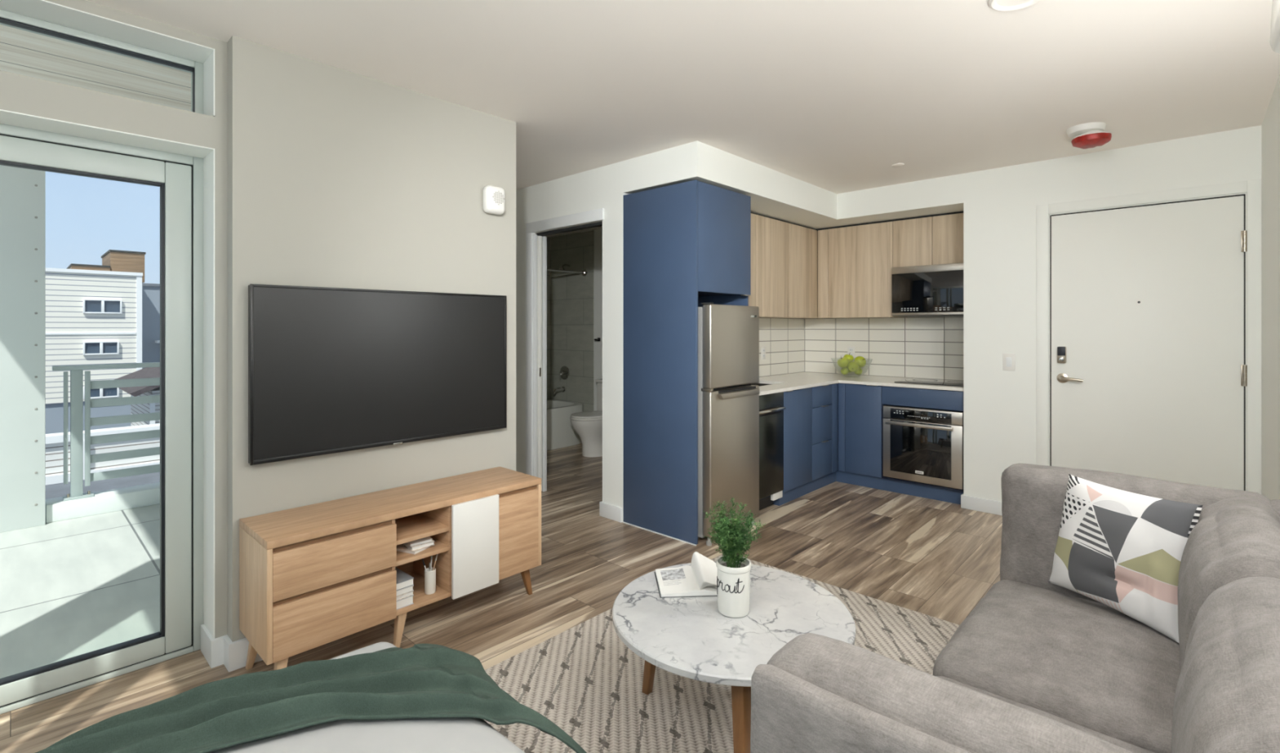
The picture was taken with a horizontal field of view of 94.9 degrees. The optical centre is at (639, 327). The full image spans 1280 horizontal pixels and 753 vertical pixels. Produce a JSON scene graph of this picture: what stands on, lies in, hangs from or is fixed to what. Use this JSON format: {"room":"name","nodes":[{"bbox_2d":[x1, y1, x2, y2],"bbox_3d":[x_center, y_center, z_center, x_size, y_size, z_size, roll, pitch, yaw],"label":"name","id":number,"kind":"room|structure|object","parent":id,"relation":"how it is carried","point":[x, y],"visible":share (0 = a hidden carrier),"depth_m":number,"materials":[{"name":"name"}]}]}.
{"room":"living room","nodes":[
{"label":"living room","id":0,"kind":"room"},
{"bbox_2d":[0,504,159,679],"bbox_3d":[-3.839,1.405,2.593,3.050,0.070,4.950,0,0,43],"label":"floor","id":1,"kind":"structure","parent":0,"point":[69,588],"depth_m":3.12,"materials":[{"name":"concrete"}]},
{"bbox_2d":[0,164,45,533],"bbox_3d":[-5.116,-0.005,3.111,0.135,2.750,2.765,0,0,43],"label":"exterior wall","id":2,"kind":"structure","parent":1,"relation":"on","point":[22,190],"depth_m":4.00,"materials":[{"name":"white"}]},
{"bbox_2d":[45,482,159,523],"bbox_3d":[-3.697,1.308,4.759,0.220,0.125,1.570,0,0,43],"label":"curb","id":3,"kind":"object","parent":1,"relation":"on","point":[57,509],"visible":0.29,"depth_m":4.34,"materials":[{"name":"white concrete"}]},
{"bbox_2d":[52,362,159,501],"bbox_3d":[-3.685,0.760,4.765,0.110,0.970,1.525,0,0,43],"label":"balcony railing","id":4,"kind":"object","parent":3,"relation":"on","point":[76,371],"visible":0.59,"depth_m":4.36,"materials":[{"name":"grey metal"}]},
{"bbox_2d":[0,24,191,111],"bbox_3d":[-3.093,-1.455,3.538,3.250,0.150,2.550,0,0,43],"label":"ceiling","id":5,"kind":"structure","parent":0,"point":[22,52],"depth_m":3.13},
{"bbox_2d":[226,35,515,642],"bbox_3d":[-2.315,0.095,3.858,3.250,2.450,1.310,0,0,43],"label":"wall","id":6,"kind":"structure","parent":0,"point":[337,177],"depth_m":2.57,"materials":[{"name":"grey paint"}]},
{"bbox_2d":[0,0,226,639],"bbox_3d":[-2.204,0.095,1.911,0.270,2.450,1.385,0,0,43],"label":"door frame","id":7,"kind":"structure","parent":6,"relation":"in","point":[19,93],"depth_m":2.28,"materials":[{"name":"grey paint"}]},
{"bbox_2d":[0,8,203,114],"bbox_3d":[-2.216,-0.963,2.023,0.080,0.276,1.173,0,0,43],"label":"window","id":8,"kind":"structure","parent":7,"relation":"attached to","point":[10,19],"depth_m":2.23,"materials":[{"name":"grey plastic"}]},
{"bbox_2d":[0,123,204,715],"bbox_3d":[-2.214,0.306,2.021,0.085,2.028,1.173,0,0,43],"label":"glass door","id":9,"kind":"structure","parent":7,"relation":"attached to","point":[179,177],"depth_m":2.33,"materials":[{"name":"grey plastic"}]},
{"bbox_2d":[200,624,262,672],"bbox_3d":[-1.464,1.268,3.037,0.915,0.105,1.380,0,0,43],"label":"baseboard","id":10,"kind":"structure","parent":6,"relation":"attached to","point":[219,651],"depth_m":2.29,"materials":[{"name":"white paint"}]},
{"bbox_2d":[248,284,506,465],"bbox_3d":[-1.124,0.183,2.713,0.052,0.707,1.168,0,0,43],"label":"television","id":11,"kind":"object","parent":6,"relation":"attached to","point":[331,371],"visible":1,"depth_m":2.59,"materials":[{"name":"black plastic"}]},
{"bbox_2d":[483,185,505,214],"bbox_3d":[-0.766,-0.670,3.086,0.069,0.144,0.115,0,0,43],"label":"fire alarm","id":12,"kind":"object","parent":6,"relation":"attached to","point":[494,197],"visible":1,"depth_m":3.05,"materials":[{"name":"white plastic"}]},
{"bbox_2d":[492,191,504,204],"bbox_3d":[-0.738,-0.678,3.067,0.002,0.074,0.074,0,0,43],"label":"grille","id":13,"kind":"object","parent":12,"relation":"attached to","point":[498,197],"depth_m":3.06,"materials":[{"name":"grey plastic"}]},
{"bbox_2d":[0,443,1001,752],"bbox_3d":[-0.372,1.350,3.631,6.400,0.060,6.400,0,0,43],"label":"floor","id":14,"kind":"structure","parent":0,"point":[937,559],"depth_m":3.20,"materials":[{"name":"brown wood"}]},
{"bbox_2d":[208,642,524,752],"bbox_3d":[-0.450,1.065,0.524,1.914,0.510,1.400,0,0,43],"label":"bed","id":15,"kind":"object","parent":14,"relation":"on","point":[430,735],"visible":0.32,"depth_m":1.18,"materials":[{"name":"white fabric"}]},
{"bbox_2d":[35,644,586,752],"bbox_3d":[-0.927,0.971,1.070,1.694,0.412,0.518,0,0,-29],"label":"throw blanket","id":16,"kind":"object","parent":15,"relation":"on","point":[420,681],"visible":1,"depth_m":1.25,"materials":[{"name":"green fabric"}]},
{"bbox_2d":[239,466,541,671],"bbox_3d":[-1.013,1.031,2.581,0.377,0.578,1.180,0,0,43],"label":"sideboard","id":17,"kind":"object","parent":14,"relation":"on","point":[312,576],"visible":0.94,"depth_m":2.33,"materials":[{"name":"brown wood"}]},
{"bbox_2d":[396,595,413,609],"bbox_3d":[-1.043,1.133,2.488,0.200,0.036,0.081,0,0,43],"label":"book","id":18,"kind":"object","parent":17,"relation":"on","point":[402,603],"visible":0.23,"depth_m":2.42,"materials":[{"name":"grey paper"}]},
{"bbox_2d":[396,591,413,600],"bbox_3d":[-1.043,1.106,2.488,0.200,0.018,0.081,0,0,43],"label":"book","id":19,"kind":"object","parent":18,"relation":"on","point":[411,593],"visible":0.23,"depth_m":2.42,"materials":[{"name":"white paper"}]},
{"bbox_2d":[396,586,413,596],"bbox_3d":[-1.043,1.085,2.488,0.200,0.022,0.081,0,0,43],"label":"book","id":20,"kind":"object","parent":19,"relation":"on","point":[402,592],"visible":0.2,"depth_m":2.42,"materials":[{"name":"white paper"}]},
{"bbox_2d":[395,567,413,591],"bbox_3d":[-1.043,1.059,2.488,0.200,0.030,0.081,0,0,42],"label":"book","id":21,"kind":"object","parent":20,"relation":"on","point":[404,580],"visible":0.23,"depth_m":2.44,"materials":[{"name":"white paper"}]},
{"bbox_2d":[396,544,430,555],"bbox_3d":[-0.990,0.943,2.526,0.145,0.012,0.090,0,0,23],"label":"book","id":22,"kind":"object","parent":17,"relation":"on","point":[402,548],"visible":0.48,"depth_m":2.49,"materials":[{"name":"beige paper"}]},
{"bbox_2d":[401,540,435,551],"bbox_3d":[-0.963,0.928,2.541,0.100,0.016,0.125,0,0,-44],"label":"book","id":23,"kind":"object","parent":22,"relation":"on","point":[431,544],"visible":0.45,"depth_m":2.50,"materials":[{"name":"white paper"}]},
{"bbox_2d":[405,537,432,546],"bbox_3d":[-0.966,0.914,2.541,0.095,0.012,0.120,0,0,-40],"label":"book","id":24,"kind":"object","parent":23,"relation":"on","point":[428,540],"visible":0.43,"depth_m":2.50,"materials":[{"name":"white paper"}]},
{"bbox_2d":[395,537,448,567],"bbox_3d":[-1.031,0.959,2.579,0.336,0.018,0.238,0,0,43],"label":"shelf","id":25,"kind":"object","parent":17,"relation":"attached to","point":[441,545],"depth_m":2.49,"materials":[{"name":"brown wood"}]},
{"bbox_2d":[395,513,448,545],"bbox_3d":[-1.031,0.874,2.579,0.336,0.018,0.238,0,0,43],"label":"shelf","id":26,"kind":"object","parent":17,"relation":"attached to","point":[420,526],"depth_m":2.55,"materials":[{"name":"brown wood"}]},
{"bbox_2d":[424,568,435,595],"bbox_3d":[-0.912,1.102,2.555,0.047,0.100,0.047,0,0,43],"label":"pot","id":27,"kind":"object","parent":17,"relation":"on","point":[429,576],"visible":0.98,"depth_m":2.54,"materials":[{"name":"white ceramic"}]},
{"bbox_2d":[432,554,437,571],"bbox_3d":[-0.900,1.059,2.554,0.045,0.166,0.008,0,0,-5],"label":"paintbrush","id":28,"kind":"object","parent":27,"relation":"in","point":[437,554],"visible":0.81,"depth_m":2.55,"materials":[{"name":"brown wood"}]},
{"bbox_2d":[546,400,582,450],"bbox_3d":[-1.370,1.100,6.448,0.745,0.440,1.575,0,0,43],"label":"bathtub","id":29,"kind":"object","parent":14,"relation":"on","point":[561,433],"visible":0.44,"depth_m":6.48,"materials":[{"name":"white ceramic"}]},
{"bbox_2d":[569,378,602,457],"bbox_3d":[-0.426,0.943,6.166,0.470,0.755,0.705,0,0,43],"label":"toilet","id":30,"kind":"object","parent":14,"relation":"on","point":[588,425],"visible":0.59,"depth_m":5.98,"materials":[{"name":"white ceramic"}]},
{"bbox_2d":[622,179,751,546],"bbox_3d":[0.318,0.211,3.991,0.667,2.217,0.617,0,0,43],"label":"tall cabinet","id":31,"kind":"object","parent":14,"relation":"on","point":[686,245],"visible":0.87,"depth_m":3.76,"materials":[{"name":"blue laminate"}]},
{"bbox_2d":[484,555,959,752],"bbox_3d":[0.261,1.314,1.808,1.847,0.012,2.700,0,0,43],"label":"area rug","id":32,"kind":"object","parent":14,"relation":"on","point":[584,679],"visible":0.2,"depth_m":2.15,"materials":[{"name":"beige fabric"}]},
{"bbox_2d":[612,562,855,752],"bbox_3d":[0.289,1.104,1.885,0.756,0.408,0.756,0,0,43],"label":"coffee table","id":33,"kind":"object","parent":32,"relation":"on","point":[687,637],"visible":0.62,"depth_m":1.77,"materials":[{"name":"white stone"}]},
{"bbox_2d":[653,551,717,598],"bbox_3d":[0.191,0.864,2.065,0.264,0.072,0.205,0,0,-4],"label":"open book","id":34,"kind":"object","parent":33,"relation":"on","point":[700,579],"visible":0.85,"depth_m":2.04,"materials":[{"name":"grey paper"}]},
{"bbox_2d":[660,568,685,581],"bbox_3d":[0.117,0.883,2.103,0.082,0.007,0.085,0,0,-4],"label":"picture","id":35,"kind":"object","parent":34,"relation":"on","point":[669,574],"depth_m":2.10},
{"bbox_2d":[703,497,765,617],"bbox_3d":[0.299,0.721,1.868,0.195,0.357,0.172,0,0,6],"label":"potted plant","id":36,"kind":"object","parent":33,"relation":"on","point":[733,578],"visible":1,"depth_m":1.83,"materials":[{"name":"white ceramic"}]},
{"bbox_2d":[751,462,1279,752],"bbox_3d":[1.110,0.896,1.385,0.841,0.824,1.961,0,0,43],"label":"sofa","id":37,"kind":"object","parent":32,"relation":"on","point":[1038,665],"visible":0.98,"depth_m":1.29,"materials":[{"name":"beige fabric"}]},
{"bbox_2d":[939,675,1155,752],"bbox_3d":[0.766,1.036,1.166,0.615,0.246,0.795,0,0,43],"label":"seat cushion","id":38,"kind":"object","parent":37,"relation":"on","point":[962,680],"depth_m":1.48,"materials":[{"name":"grey fabric"}]},
{"bbox_2d":[933,580,1181,752],"bbox_3d":[1.307,1.031,1.752,0.627,0.265,0.793,0,0,43],"label":"seat cushion","id":39,"kind":"object","parent":37,"relation":"on","point":[1044,646],"depth_m":1.63,"materials":[{"name":"grey fabric"}]},
{"bbox_2d":[1048,474,1202,644],"bbox_3d":[1.529,0.716,1.895,0.128,0.404,0.402,0,0,-24],"label":"throw pillow","id":40,"kind":"object","parent":37,"relation":"on","point":[1122,551],"visible":0.97,"depth_m":1.83,"materials":[{"name":"fabric"}]},
{"bbox_2d":[1169,579,1279,752],"bbox_3d":[1.020,0.729,0.956,0.236,0.491,0.817,0,0,43],"label":"cushion","id":41,"kind":"object","parent":37,"relation":"on","point":[1227,699],"depth_m":0.93,"materials":[{"name":"grey fabric"}]},
{"bbox_2d":[1177,494,1279,665],"bbox_3d":[1.571,0.731,1.545,0.233,0.485,0.802,0,0,43],"label":"cushion","id":42,"kind":"object","parent":37,"relation":"on","point":[1235,538],"depth_m":1.43,"materials":[{"name":"grey fabric"}]},
{"bbox_2d":[697,302,759,546],"bbox_3d":[0.371,0.584,3.948,0.713,1.472,0.548,0,0,43],"label":"refrigerator","id":43,"kind":"object","parent":14,"relation":"on","point":[728,335],"visible":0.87,"depth_m":3.65,"materials":[{"name":"grey metal"}]},
{"bbox_2d":[759,391,785,510],"bbox_3d":[0.715,0.891,4.347,0.632,0.838,0.430,0,0,43],"label":"dishwasher","id":44,"kind":"object","parent":14,"relation":"on","point":[771,407],"visible":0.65,"depth_m":4.19,"materials":[{"name":"black"}]},
{"bbox_2d":[773,387,812,506],"bbox_3d":[0.983,0.894,4.705,0.665,0.851,0.451,0,0,43],"label":"base cabinet","id":45,"kind":"object","parent":14,"relation":"on","point":[797,413],"visible":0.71,"depth_m":4.47,"materials":[{"name":"blue wood"}]},
{"bbox_2d":[808,383,837,493],"bbox_3d":[1.307,0.894,5.050,0.667,0.851,0.494,0,0,43],"label":"base cabinet","id":46,"kind":"object","parent":14,"relation":"on","point":[824,397],"visible":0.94,"depth_m":4.82,"materials":[{"name":"blue wood"}]},
{"bbox_2d":[835,382,883,490],"bbox_3d":[2.011,0.894,5.106,0.400,0.851,0.650,0,0,43],"label":"base cabinet","id":47,"kind":"object","parent":14,"relation":"on","point":[860,406],"visible":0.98,"depth_m":4.87,"materials":[{"name":"blue wood"}]},
{"bbox_2d":[881,386,963,504],"bbox_3d":[2.386,0.895,4.770,0.606,0.850,0.630,0,0,43],"label":"base cabinet","id":48,"kind":"object","parent":14,"relation":"on","point":[922,398],"visible":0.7,"depth_m":4.55,"materials":[{"name":"blue wood"}]},
{"bbox_2d":[755,372,963,395],"bbox_3d":[1.554,0.456,4.621,1.624,0.024,1.985,0,0,43],"label":"countertop","id":49,"kind":"structure","parent":48,"relation":"on","point":[794,381],"depth_m":4.86,"materials":[{"name":"white stone"}]},
{"bbox_2d":[751,383,770,386],"bbox_3d":[0.867,0.554,4.650,0.340,0.171,0.640,0,0,43],"label":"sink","id":50,"kind":"object","parent":49,"relation":"in","point":[757,384],"visible":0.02,"depth_m":4.94,"materials":[{"name":"silver metal"}]},
{"bbox_2d":[893,377,963,386],"bbox_3d":[2.404,0.441,4.764,0.500,0.007,0.475,0,0,43],"label":"cooktop","id":51,"kind":"object","parent":49,"relation":"in","point":[918,381],"visible":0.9,"depth_m":4.72,"materials":[{"name":"black glass"}]},
{"bbox_3d":[1.906,0.362,5.294,0.356,0.165,0.356,0,0,43],"label":"fruit bowl","id":52,"kind":"object","parent":49,"relation":"on","visible":0},
{"bbox_2d":[837,355,848,368],"bbox_3d":[1.827,0.308,5.289,0.100,0.106,0.100,0,0,43],"label":"apple","id":53,"kind":"object","parent":52,"relation":"in","point":[842,363],"visible":0.98,"depth_m":5.25,"materials":[{"name":"green food"}]},
{"bbox_2d":[840,367,848,374],"bbox_3d":[1.847,0.390,5.306,0.071,0.070,0.069,0,0,43],"label":"apple","id":54,"kind":"object","parent":52,"relation":"in","point":[845,371],"visible":1,"depth_m":5.28,"materials":[{"name":"green food"}]},
{"bbox_2d":[843,352,853,362],"bbox_3d":[1.899,0.275,5.352,0.092,0.096,0.092,0,0,43],"label":"apple","id":55,"kind":"object","parent":52,"relation":"in","point":[850,357],"visible":0.64,"depth_m":5.32,"materials":[{"name":"green food"}]},
{"bbox_2d":[847,361,858,372],"bbox_3d":[1.900,0.347,5.238,0.096,0.095,0.097,0,0,43],"label":"apple","id":56,"kind":"object","parent":52,"relation":"in","point":[853,366],"visible":1,"depth_m":5.21,"materials":[{"name":"green food"}]},
{"bbox_2d":[854,367,862,374],"bbox_3d":[1.969,0.390,5.304,0.072,0.071,0.071,0,0,43],"label":"apple","id":57,"kind":"object","parent":52,"relation":"in","point":[859,371],"visible":0.75,"depth_m":5.28,"materials":[{"name":"green food"}]},
{"bbox_2d":[853,355,866,368],"bbox_3d":[1.976,0.307,5.276,0.105,0.103,0.104,0,0,43],"label":"apple","id":58,"kind":"object","parent":52,"relation":"in","point":[861,362],"visible":0.77,"depth_m":5.25,"materials":[{"name":"green food"}]},
{"bbox_2d":[883,405,963,489],"bbox_3d":[2.168,0.911,4.531,0.578,0.566,0.107,0,0,43],"label":"wall oven","id":59,"kind":"object","parent":48,"relation":"in","point":[922,446],"visible":0.94,"depth_m":4.51,"materials":[{"name":"silver metal"}]},
{"bbox_2d":[546,236,551,399],"bbox_3d":[-1.659,0.100,6.700,0.010,2.440,1.630,0,0,43],"label":"tiled wall","id":60,"kind":"structure","parent":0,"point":[548,239],"depth_m":7.26,"materials":[{"name":"grey tile"}]},
{"bbox_2d":[515,160,627,522],"bbox_3d":[-0.640,0.095,5.725,3.150,2.450,3.705,0,0,43],"label":"wall","id":61,"kind":"structure","parent":0,"point":[602,187],"depth_m":4.13,"materials":[{"name":"white paint"}]},
{"bbox_2d":[558,263,569,270],"bbox_3d":[-0.903,-0.713,6.974,0.100,0.095,0.182,0,0,43],"label":"sprayer","id":62,"kind":"object","parent":61,"relation":"attached to","point":[562,268],"visible":0.6,"depth_m":6.93,"materials":[{"name":"silver metal"}]},
{"bbox_2d":[525,208,604,492],"bbox_3d":[-0.540,0.242,4.451,0.895,2.155,0.142,0,0,43],"label":"door frame","id":63,"kind":"structure","parent":61,"relation":"in","point":[535,245],"depth_m":4.68,"materials":[{"name":"white paint"}]},
{"bbox_2d":[551,230,594,412],"bbox_3d":[-0.817,0.100,7.022,0.780,2.440,0.010,0,0,43],"label":"tiled wall","id":64,"kind":"structure","parent":61,"relation":"attached to","point":[572,295],"depth_m":6.98,"materials":[{"name":"grey tile"}]},
{"bbox_2d":[551,386,565,395],"bbox_3d":[-0.982,0.753,7.051,0.072,0.089,0.173,0,0,43],"label":"tub spout","id":65,"kind":"object","parent":64,"relation":"attached to","point":[562,388],"visible":1,"depth_m":7.04,"materials":[{"name":"silver metal"}]},
{"bbox_2d":[559,365,568,380],"bbox_3d":[-0.935,0.545,7.072,0.170,0.170,0.080,0,0,43],"label":"shower valve","id":66,"kind":"object","parent":64,"relation":"attached to","point":[564,371],"visible":1,"depth_m":7.07,"materials":[{"name":"silver metal"}]},
{"bbox_2d":[546,268,586,276],"bbox_3d":[-1.197,-0.640,6.264,0.084,0.084,1.618,0,0,43],"label":"shower rod","id":67,"kind":"object","parent":64,"relation":"attached to","point":[584,273],"visible":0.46,"depth_m":6.69,"materials":[{"name":"silver metal"}]},
{"bbox_2d":[599,501,622,523],"bbox_3d":[-0.161,1.270,4.094,0.214,0.100,0.135,0,0,43],"label":"baseboard","id":68,"kind":"structure","parent":61,"relation":"attached to","point":[607,511],"depth_m":4.04,"materials":[{"name":"white paint"}]},
{"bbox_2d":[759,317,804,377],"bbox_3d":[0.963,0.176,5.172,0.008,0.536,1.985,0,0,43],"label":"wall","id":69,"kind":"structure","parent":61,"relation":"attached to","point":[783,339],"depth_m":5.57,"materials":[{"name":"white tile"}]},
{"bbox_2d":[761,346,765,359],"bbox_3d":[1.120,0.230,5.330,0.006,0.116,0.072,0,0,43],"label":"wall outlet","id":70,"kind":"object","parent":69,"relation":"attached to","point":[763,348],"visible":1,"depth_m":5.33,"materials":[{"name":"white plastic"}]},
{"bbox_2d":[748,213,789,317],"bbox_3d":[0.788,-0.490,4.734,0.340,0.812,1.103,0,0,43],"label":"upper cabinet","id":71,"kind":"object","parent":69,"relation":"attached to","point":[770,237],"visible":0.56,"depth_m":4.80,"materials":[{"name":"brown wood"}]},
{"bbox_2d":[772,223,817,318],"bbox_3d":[1.466,-0.490,5.460,0.340,0.812,0.878,0,0,43],"label":"upper cabinet","id":72,"kind":"object","parent":69,"relation":"attached to","point":[803,242],"visible":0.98,"depth_m":5.22,"materials":[{"name":"brown wood"}]},
{"bbox_2d":[751,211,963,231],"bbox_3d":[1.557,-0.905,4.619,1.611,0.019,1.983,0,0,43],"label":"trim","id":73,"kind":"structure","parent":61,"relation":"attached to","point":[957,212],"depth_m":4.98,"materials":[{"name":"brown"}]},
{"bbox_2d":[86,0,1279,236],"bbox_3d":[-0.372,-1.205,3.631,6.400,0.150,6.400,0,0,43],"label":"ceiling","id":74,"kind":"structure","parent":0,"point":[828,95],"depth_m":2.53,"materials":[{"name":"white paint"}]},
{"bbox_2d":[891,163,904,167],"bbox_3d":[1.785,-1.125,4.066,0.080,0.008,0.080,0,0,43],"label":"sprinkler cover","id":75,"kind":"object","parent":74,"relation":"attached to","point":[895,165],"visible":1,"depth_m":4.05,"materials":[{"name":"white paint"}]},
{"bbox_2d":[988,0,1039,10],"bbox_3d":[1.287,-1.124,1.993,0.180,0.010,0.180,0,0,43],"label":"recessed light","id":76,"kind":"object","parent":74,"relation":"in","point":[998,5],"visible":1,"depth_m":2.04,"materials":[{"name":"white paint"}]},
{"bbox_2d":[1066,121,1111,148],"bbox_3d":[2.529,-1.077,3.313,0.204,0.106,0.194,0,0,43],"label":"smoke detector","id":77,"kind":"object","parent":74,"relation":"attached to","point":[1090,135],"visible":1,"depth_m":3.26,"materials":[{"name":"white plastic"}]},
{"bbox_2d":[622,141,963,229],"bbox_3d":[1.402,-1.022,4.458,1.625,0.215,2.770,0,0,43],"label":"soffit","id":78,"kind":"structure","parent":0,"point":[773,193],"depth_m":4.37,"materials":[{"name":"white paint"}]},
{"bbox_2d":[804,315,963,465],"bbox_3d":[2.335,0.203,5.365,1.750,2.235,0.170,0,0,43],"label":"wall","id":79,"kind":"structure","parent":0,"point":[931,348],"depth_m":5.31,"materials":[{"name":"white tile"}]},
{"bbox_2d":[847,346,854,359],"bbox_3d":[1.997,0.235,5.560,0.072,0.116,0.006,0,0,43],"label":"wall outlet","id":80,"kind":"object","parent":79,"relation":"attached to","point":[850,349],"visible":0.61,"depth_m":5.55,"materials":[{"name":"white plastic"}]},
{"bbox_2d":[817,221,906,318],"bbox_3d":[1.998,-0.490,5.306,0.671,0.812,0.377,0,0,43],"label":"upper cabinet","id":81,"kind":"object","parent":79,"relation":"attached to","point":[855,263],"visible":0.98,"depth_m":5.16,"materials":[{"name":"brown wood"}]},
{"bbox_2d":[893,213,963,267],"bbox_3d":[2.475,-0.702,4.871,0.613,0.389,0.362,0,0,43],"label":"upper cabinet","id":82,"kind":"object","parent":79,"relation":"attached to","point":[934,240],"visible":0.73,"depth_m":4.76,"materials":[{"name":"brown wood"}]},
{"bbox_2d":[891,262,963,316],"bbox_3d":[2.461,-0.300,4.853,0.609,0.405,0.398,0,0,43],"label":"microwave","id":83,"kind":"object","parent":82,"relation":"attached to","point":[935,290],"visible":0.73,"depth_m":4.73,"materials":[{"name":"black plastic"}]},
{"bbox_2d":[963,125,1261,502],"bbox_3d":[3.205,0.095,3.985,1.655,2.450,0.680,0,0,43],"label":"wall","id":84,"kind":"structure","parent":0,"point":[1000,204],"depth_m":4.08,"materials":[{"name":"white paint"}]},
{"bbox_2d":[960,493,1001,515],"bbox_3d":[2.549,1.272,4.177,0.465,0.095,0.095,0,0,43],"label":"baseboard","id":85,"kind":"structure","parent":84,"relation":"attached to","point":[988,506],"depth_m":4.21,"materials":[{"name":"white paint"}]},
{"bbox_2d":[1002,353,1015,371],"bbox_3d":[2.574,0.240,4.102,0.074,0.120,0.010,0,0,43],"label":"light switch","id":86,"kind":"object","parent":84,"relation":"attached to","point":[1008,359],"visible":1,"depth_m":4.10,"materials":[{"name":"white plastic"}]},
{"bbox_2d":[1036,178,1261,494],"bbox_3d":[3.105,0.245,3.663,1.052,2.150,0.168,0,0,43],"label":"door","id":87,"kind":"structure","parent":84,"relation":"in","point":[1148,314],"depth_m":3.60,"materials":[{"name":"white paint"}]},
{"bbox_2d":[1261,75,1279,500],"bbox_3d":[1.624,0.095,1.193,0.154,2.450,5.560,0,0,43],"label":"wall","id":88,"kind":"structure","parent":0,"point":[1270,126],"depth_m":2.88,"materials":[{"name":"white paint"}]},
{"bbox_2d":[1269,0,1279,53],"bbox_3d":[1.075,-0.608,0.847,0.176,0.315,0.805,0,0,43],"label":"air conditioner","id":89,"kind":"object","parent":88,"relation":"attached to","point":[1274,40],"visible":1,"depth_m":1.15,"materials":[{"name":"grey plastic"}]},
{"label":"outside","id":90,"kind":"structure","parent":0,"visible":0},
{"bbox_3d":[-31.610,6.420,29.519,73.500,0.200,80.000,0,0,43],"label":"street","id":91,"kind":"object","parent":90,"visible":0},
{"bbox_2d":[45,249,146,434],"bbox_3d":[-32.136,1.180,27.095,12.240,10.280,13.940,0,0,43],"label":"apartment building","id":92,"kind":"structure","parent":91,"relation":"on","point":[94,313],"depth_m":26.49,"materials":[{"name":"white"}]},
{"bbox_2d":[113,367,159,426],"bbox_3d":[-13.025,3.655,18.286,4.800,5.330,4.850,0,0,43],"label":"house","id":93,"kind":"structure","parent":91,"relation":"on","point":[148,372],"depth_m":16.34,"materials":[{"name":"white"}]},
{"bbox_2d":[142,283,159,368],"bbox_3d":[-25.787,2.040,36.634,12.500,8.560,9.850,0,0,43],"label":"building","id":94,"kind":"structure","parent":91,"relation":"on","point":[150,292],"depth_m":29.82,"materials":[{"name":"grey"}]},
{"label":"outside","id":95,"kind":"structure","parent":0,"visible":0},
{"bbox_2d":[45,472,159,499],"bbox_3d":[-6.053,2.770,8.389,7.700,0.300,14.000,0,0,43],"label":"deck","id":96,"kind":"object","parent":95,"point":[60,490],"depth_m":9.78,"materials":[{"name":"grey concrete"}]},
{"bbox_2d":[45,423,159,485],"bbox_3d":[-8.933,2.295,11.078,0.380,0.950,14.000,0,0,43],"label":"wall","id":97,"kind":"structure","parent":96,"relation":"on","point":[54,442],"depth_m":10.37,"materials":[{"name":"white"}]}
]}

